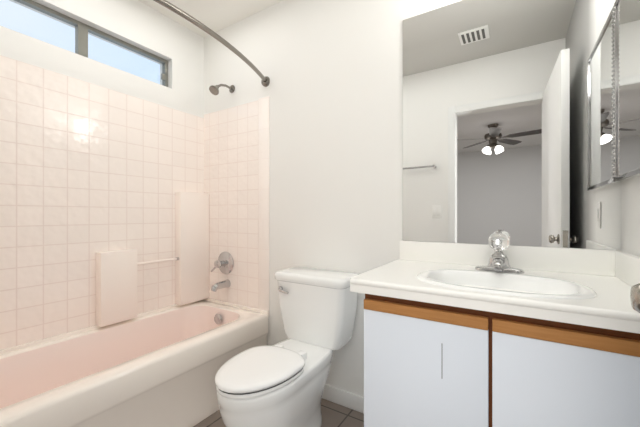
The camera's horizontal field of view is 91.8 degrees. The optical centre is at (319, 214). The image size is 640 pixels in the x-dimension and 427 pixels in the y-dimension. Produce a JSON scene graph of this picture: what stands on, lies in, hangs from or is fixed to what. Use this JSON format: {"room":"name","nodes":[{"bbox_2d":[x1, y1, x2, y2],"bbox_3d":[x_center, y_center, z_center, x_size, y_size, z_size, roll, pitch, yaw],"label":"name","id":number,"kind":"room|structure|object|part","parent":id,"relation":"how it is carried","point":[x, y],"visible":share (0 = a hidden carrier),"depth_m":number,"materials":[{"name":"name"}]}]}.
{"room":"bathroom","nodes":[
{"label":"bathroom","id":0,"kind":"room"},
{"bbox_2d":[0,0,203,117],"bbox_3d":[-1.392,-0.150,1.751,0.150,2.440,1.620,0,0,32],"label":"wall","id":1,"kind":"structure","parent":0,"point":[140,25],"depth_m":1.90,"materials":[{"name":"white paint"}]},
{"bbox_2d":[0,0,203,99],"bbox_3d":[-1.323,-0.990,1.861,0.150,0.210,1.360,0,0,32],"label":"wall window","id":2,"kind":"structure","parent":1,"relation":"in","point":[185,79],"depth_m":2.00,"materials":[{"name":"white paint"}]},
{"bbox_3d":[-1.365,-0.990,1.776,0.039,0.166,0.048,0,0,32],"label":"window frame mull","id":3,"kind":"part","parent":2,"relation":"part of","materials":[{"name":"grey metal"}]},
{"bbox_2d":[0,55,203,349],"bbox_3d":[-1.294,-0.037,1.760,0.006,1.415,1.500,0,0,32],"label":"tile wall","id":4,"kind":"structure","parent":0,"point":[88,170],"depth_m":1.70,"materials":[{"name":"tile"}]},
{"bbox_2d":[138,0,282,37],"bbox_3d":[-0.309,-1.420,1.140,2.635,0.100,1.740,0,0,32],"label":"ceiling","id":5,"kind":"structure","parent":0,"point":[215,15],"depth_m":2.08,"materials":[{"name":"paint"}]},
{"bbox_2d":[193,398,363,426],"bbox_3d":[-0.309,1.120,1.140,2.635,0.100,1.740,0,0,32],"label":"floor","id":6,"kind":"structure","parent":0,"point":[335,414],"depth_m":1.63,"materials":[{"name":"tile"}]},
{"bbox_2d":[0,298,267,426],"bbox_3d":[-1.009,0.850,1.581,0.666,0.441,1.485,0,0,32],"label":"tub","id":7,"kind":"object","parent":6,"relation":"on","point":[159,367],"visible":0.85,"depth_m":1.53,"materials":[{"name":"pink ceramic"}]},
{"bbox_2d":[96,192,208,326],"bbox_3d":[-1.062,0.233,2.062,0.066,0.790,0.728,0,0,32],"label":"shelf","id":8,"kind":"object","parent":7,"relation":"on","point":[116,286],"visible":1,"depth_m":2.16,"materials":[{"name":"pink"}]},
{"bbox_3d":[-1.071,0.305,2.035,0.018,0.018,0.274,0,0,32],"label":"rail","id":9,"kind":"part","parent":8,"relation":"part of","materials":[{"name":"white"}]},
{"bbox_2d":[215,267,358,426],"bbox_3d":[-0.161,0.692,1.469,0.452,0.756,0.758,0,0,32],"label":"toilet","id":10,"kind":"object","parent":6,"relation":"on","point":[281,384],"visible":1,"depth_m":1.44,"materials":[{"name":"white ceramic"}]},
{"bbox_3d":[-0.260,0.669,1.312,0.312,0.018,0.377,0,0,32],"label":"seat","id":11,"kind":"part","parent":10,"relation":"part of","materials":[{"name":"white plastic"}]},
{"bbox_3d":[-0.259,0.641,1.313,0.318,0.026,0.390,0,0,32],"label":"seat lid","id":12,"kind":"part","parent":10,"relation":"part of","materials":[{"name":"white plastic"}]},
{"bbox_3d":[-0.165,0.875,1.463,0.316,0.390,0.729,0,0,32],"label":"bowl","id":13,"kind":"part","parent":10,"relation":"part of","materials":[{"name":"white ceramic"}]},
{"bbox_3d":[-0.198,0.410,1.669,0.067,0.023,0.018,0,0,32],"label":"lever arm","id":14,"kind":"part","parent":10,"relation":"part of"},
{"bbox_3d":[-0.019,0.338,1.694,0.452,0.048,0.225,0,0,32],"label":"tank lid","id":15,"kind":"part","parent":10,"relation":"part of","materials":[{"name":"white ceramic"}]},
{"bbox_3d":[-0.017,0.521,1.698,0.424,0.318,0.205,0,0,32],"label":"tank","id":16,"kind":"part","parent":10,"relation":"part of","materials":[{"name":"white ceramic"}]},
{"bbox_2d":[350,232,639,426],"bbox_3d":[0.599,0.569,1.121,0.835,1.003,0.561,0,0,32],"label":"bathroom vanity","id":17,"kind":"object","parent":6,"relation":"on","point":[498,331],"visible":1,"depth_m":0.94,"materials":[{"name":"white laminate"}]},
{"bbox_3d":[0.326,0.318,1.009,0.392,0.035,0.020,0,0,32],"label":"rail","id":18,"kind":"part","parent":17,"relation":"part of","materials":[{"name":"brown wood"}]},
{"bbox_3d":[0.327,0.645,1.010,0.392,0.620,0.018,0,0,32],"label":"door","id":19,"kind":"part","parent":17,"relation":"part of","materials":[{"name":"white laminate"}]},
{"bbox_2d":[350,259,639,319],"bbox_3d":[0.605,0.249,1.122,0.826,0.048,0.553,0,0,32],"label":"countertop","id":20,"kind":"structure","parent":17,"relation":"on","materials":[{"name":"white"}]},
{"bbox_2d":[474,232,524,273],"bbox_3d":[0.693,0.146,1.206,0.172,0.158,0.173,0,0,32],"label":"faucet","id":21,"kind":"object","parent":20,"relation":"on","point":[498,263],"depth_m":1.22,"materials":[{"name":"silver metal"}]},
{"bbox_2d":[416,269,597,328],"bbox_3d":[0.589,0.291,1.041,0.508,0.145,0.358,0,0,32],"label":"sink","id":22,"kind":"object","parent":20,"relation":"in","point":[561,290],"depth_m":0.97,"materials":[{"name":"white ceramic"}]},
{"bbox_3d":[0.661,0.318,0.798,0.380,0.035,0.020,0,0,32],"label":"rail","id":23,"kind":"part","parent":17,"relation":"part of","materials":[{"name":"brown wood"}]},
{"bbox_3d":[0.662,0.645,0.799,0.380,0.620,0.018,0,0,32],"label":"door","id":24,"kind":"part","parent":17,"relation":"part of","materials":[{"name":"white laminate"}]},
{"bbox_2d":[204,0,620,396],"bbox_3d":[0.123,-0.150,1.825,2.635,2.440,0.120,0,0,32],"label":"wall","id":25,"kind":"structure","parent":0,"point":[332,70],"depth_m":1.79,"materials":[{"name":"white paint"}]},
{"bbox_2d":[153,0,269,86],"bbox_3d":[-0.695,-0.883,1.383,0.204,0.068,1.525,0,0,32],"label":"shower rail","id":26,"kind":"object","parent":25,"relation":"attached to","point":[265,81],"visible":1,"depth_m":1.50,"materials":[{"name":"silver metal"}]},
{"bbox_2d":[209,84,234,94],"bbox_3d":[-0.681,-0.875,2.148,0.070,0.117,0.189,0,0,32],"label":"shower head","id":27,"kind":"object","parent":25,"relation":"attached to","point":[213,89],"visible":1,"depth_m":2.11},
{"bbox_3d":[-0.668,-0.893,2.169,0.016,0.048,0.138,0,0,32],"label":"arm","id":28,"kind":"part","parent":27,"relation":"part of"},
{"bbox_2d":[204,100,257,308],"bbox_3d":[-0.653,-0.051,2.240,0.568,1.442,0.006,0,0,32],"label":"tile","id":29,"kind":"structure","parent":25,"relation":"attached to","point":[231,161],"depth_m":2.21,"materials":[{"name":"tile"}]},
{"bbox_2d":[210,279,230,291],"bbox_3d":[-0.707,0.499,2.183,0.060,0.069,0.146,0,0,32],"label":"tub spout","id":30,"kind":"object","parent":29,"relation":"attached to","point":[226,283],"visible":1,"depth_m":2.17,"materials":[{"name":"silver metal"}]},
{"bbox_2d":[211,252,233,273],"bbox_3d":[-0.710,0.348,2.216,0.164,0.164,0.094,0,0,32],"label":"tub valve","id":31,"kind":"object","parent":29,"relation":"attached to","point":[224,263],"visible":1,"depth_m":2.22,"materials":[{"name":"silver metal"}]},
{"bbox_3d":[-0.747,0.375,2.206,0.066,0.066,0.030,0,0,32],"label":"lever","id":32,"kind":"part","parent":31,"relation":"part of","materials":[{"name":"silver metal"}]},
{"bbox_3d":[-0.715,0.348,2.207,0.056,0.056,0.074,0,0,32],"label":"stem","id":33,"kind":"part","parent":31,"relation":"part of","materials":[{"name":"silver metal"}]},
{"bbox_2d":[258,96,268,316],"bbox_3d":[-0.373,-0.056,2.063,0.094,1.452,0.007,0,0,32],"label":"trim","id":34,"kind":"structure","parent":25,"relation":"attached to","point":[263,203],"depth_m":2.06,"materials":[{"name":"beige tile"}]},
{"bbox_2d":[322,384,363,412],"bbox_3d":[0.060,1.028,1.786,0.870,0.085,0.013,0,0,32],"label":"baseboard","id":35,"kind":"structure","parent":25,"relation":"attached to","point":[350,400],"depth_m":1.73,"materials":[{"name":"white wood"}]},
{"bbox_2d":[399,240,622,277],"bbox_3d":[0.748,0.177,1.342,0.818,0.096,0.018,0,0,32],"label":"backsplash","id":36,"kind":"structure","parent":25,"relation":"attached to","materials":[{"name":"white"}]},
{"bbox_2d":[403,0,621,249],"bbox_3d":[0.760,-0.426,1.349,0.808,1.110,0.006,0,0,32],"label":"wall mirror","id":37,"kind":"object","parent":25,"relation":"attached to","point":[508,118],"visible":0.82,"depth_m":1.31,"materials":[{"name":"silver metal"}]},
{"bbox_2d":[621,175,639,256],"bbox_3d":[0.724,-0.150,0.419,0.120,2.440,1.620,0,0,32],"label":"wall","id":38,"kind":"structure","parent":0,"point":[631,215],"depth_m":1.04,"materials":[{"name":"white paint"}]},
{"bbox_2d":[613,0,639,181],"bbox_3d":[0.957,-0.449,0.927,0.026,0.653,0.488,0,0,32],"label":"medicine cabinet mirror","id":39,"kind":"object","parent":38,"relation":"attached to","point":[626,89],"visible":1,"depth_m":1.03,"materials":[{"name":"silver mirror"}]},
{"label":"outside","id":40,"kind":"structure","parent":0,"visible":0},
{"bbox_2d":[0,0,159,83],"bbox_3d":[-1.822,-1.630,2.034,0.020,3.000,4.800,0,0,32],"label":"sky","id":41,"kind":"structure","parent":40,"point":[71,43],"depth_m":2.14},
{"bbox_3d":[0.426,0.049,0.253,0.040,2.018,0.750,0,0,35],"label":"door","id":42,"kind":"structure","parent":0,"visible":0},
{"bbox_2d":[630,283,639,312],"bbox_3d":[0.568,0.145,0.532,0.050,0.060,0.060,0,0,35],"label":"door knob","id":43,"kind":"object","parent":42,"relation":"attached to","point":[635,296],"visible":1,"depth_m":0.53,"materials":[{"name":"silver metal"}]}
]}

